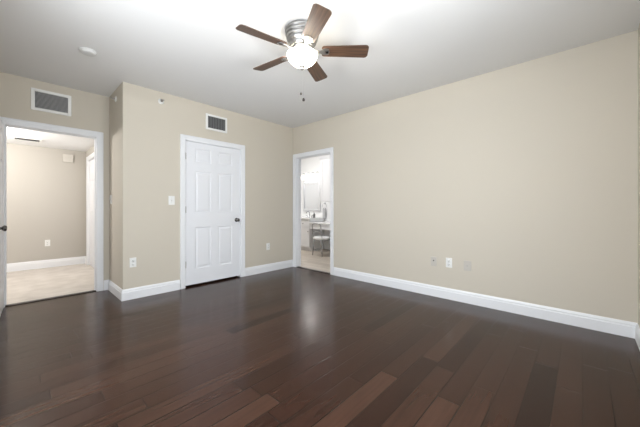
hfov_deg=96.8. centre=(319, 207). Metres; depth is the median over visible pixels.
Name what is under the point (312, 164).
wall
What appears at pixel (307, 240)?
vanity cabinet
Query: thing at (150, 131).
wall
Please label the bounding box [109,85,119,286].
wall
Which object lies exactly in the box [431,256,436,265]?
phone jack
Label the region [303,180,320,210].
wall mirror
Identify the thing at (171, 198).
light switch
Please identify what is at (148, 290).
baseboard
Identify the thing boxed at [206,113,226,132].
air vent
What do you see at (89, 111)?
wall
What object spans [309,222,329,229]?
makeup desk
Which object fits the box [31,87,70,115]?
air vent
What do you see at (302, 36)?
ceiling fan
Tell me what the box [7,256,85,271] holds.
baseboard
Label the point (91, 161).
door
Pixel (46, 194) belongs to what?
wall
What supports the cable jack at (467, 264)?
attached to the wall at (526, 173)
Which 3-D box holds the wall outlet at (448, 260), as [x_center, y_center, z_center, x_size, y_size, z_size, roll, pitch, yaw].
[1.555,0.662,3.424,0.072,0.116,0.009,0,0,43]
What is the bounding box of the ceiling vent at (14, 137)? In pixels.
[13,136,41,142]
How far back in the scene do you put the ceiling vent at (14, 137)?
4.57 m
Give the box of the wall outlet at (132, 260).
[130,257,135,267]
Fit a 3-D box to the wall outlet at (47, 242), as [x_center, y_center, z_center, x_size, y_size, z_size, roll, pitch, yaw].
[-5.008,0.646,5.218,0.009,0.116,0.072,0,0,43]
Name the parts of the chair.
backrest, seat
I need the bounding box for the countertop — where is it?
[301,217,322,219]
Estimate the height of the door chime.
0.150 m
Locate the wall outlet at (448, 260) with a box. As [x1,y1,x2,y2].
[446,258,451,267]
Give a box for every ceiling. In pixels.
[0,0,639,127]
[7,127,93,151]
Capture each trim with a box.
[1,117,103,306]
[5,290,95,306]
[86,152,93,264]
[180,134,244,288]
[293,147,333,274]
[297,266,329,273]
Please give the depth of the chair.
6.48 m
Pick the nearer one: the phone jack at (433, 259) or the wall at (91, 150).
the phone jack at (433, 259)
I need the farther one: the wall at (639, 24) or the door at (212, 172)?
the door at (212, 172)
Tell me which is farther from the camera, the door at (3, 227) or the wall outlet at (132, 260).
the wall outlet at (132, 260)
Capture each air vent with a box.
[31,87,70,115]
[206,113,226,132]
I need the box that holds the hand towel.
[323,209,325,218]
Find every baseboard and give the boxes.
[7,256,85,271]
[104,260,292,300]
[333,267,635,338]
[635,323,639,349]
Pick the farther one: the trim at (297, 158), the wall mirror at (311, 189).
the wall mirror at (311, 189)
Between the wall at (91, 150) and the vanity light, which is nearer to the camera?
the wall at (91, 150)
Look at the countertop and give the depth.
7.31 m
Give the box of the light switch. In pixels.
[169,196,174,204]
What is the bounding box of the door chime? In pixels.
[63,154,72,162]
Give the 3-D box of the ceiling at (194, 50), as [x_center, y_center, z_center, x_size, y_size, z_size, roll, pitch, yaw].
[-0.522,-1.548,2.648,5.279,0.100,3.970,0,0,43]
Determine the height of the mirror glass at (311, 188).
0.730 m
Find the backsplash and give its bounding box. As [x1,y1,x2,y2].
[301,214,322,217]
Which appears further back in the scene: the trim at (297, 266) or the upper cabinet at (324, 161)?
the upper cabinet at (324, 161)
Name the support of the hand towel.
hanging from the towel ring
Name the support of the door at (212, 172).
in the wall at (150, 131)
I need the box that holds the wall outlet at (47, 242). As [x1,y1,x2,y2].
[45,240,49,245]
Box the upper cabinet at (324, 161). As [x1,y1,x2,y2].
[319,156,329,200]
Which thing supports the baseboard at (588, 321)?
attached to the wall at (526, 173)
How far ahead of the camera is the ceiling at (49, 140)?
4.67 m
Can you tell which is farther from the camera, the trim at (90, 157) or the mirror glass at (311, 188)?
the mirror glass at (311, 188)
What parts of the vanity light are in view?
plate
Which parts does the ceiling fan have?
blade, blade, lamp shade, blade, blade, blade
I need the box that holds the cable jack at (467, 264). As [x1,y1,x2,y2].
[464,260,470,270]
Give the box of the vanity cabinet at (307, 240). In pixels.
[301,219,323,250]
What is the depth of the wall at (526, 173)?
3.02 m
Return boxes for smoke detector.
[79,47,96,56]
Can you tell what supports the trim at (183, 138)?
attached to the wall at (150, 131)
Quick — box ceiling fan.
[236,3,368,100]
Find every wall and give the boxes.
[0,72,108,279]
[7,143,85,263]
[86,146,93,156]
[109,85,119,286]
[120,82,292,289]
[293,30,637,322]
[301,154,329,249]
[638,24,639,326]
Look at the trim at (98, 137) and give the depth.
3.74 m
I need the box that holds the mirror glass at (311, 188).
[305,182,318,208]
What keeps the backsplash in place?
attached to the wall at (312, 164)
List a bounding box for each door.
[0,117,6,315]
[90,159,93,266]
[186,141,239,285]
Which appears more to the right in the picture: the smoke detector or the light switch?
the light switch
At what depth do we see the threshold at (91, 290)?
3.42 m
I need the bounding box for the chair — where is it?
[312,223,329,256]
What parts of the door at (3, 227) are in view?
knob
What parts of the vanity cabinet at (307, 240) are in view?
drawer, door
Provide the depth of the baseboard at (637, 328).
2.28 m
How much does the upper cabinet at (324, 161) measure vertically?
1.110 m
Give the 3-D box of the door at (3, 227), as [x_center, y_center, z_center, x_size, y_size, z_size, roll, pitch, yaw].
[-3.212,0.090,2.829,0.167,2.000,0.800,0,0,-45]
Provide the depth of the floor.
2.06 m
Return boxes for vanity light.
[301,171,319,179]
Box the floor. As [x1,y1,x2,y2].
[0,249,639,426]

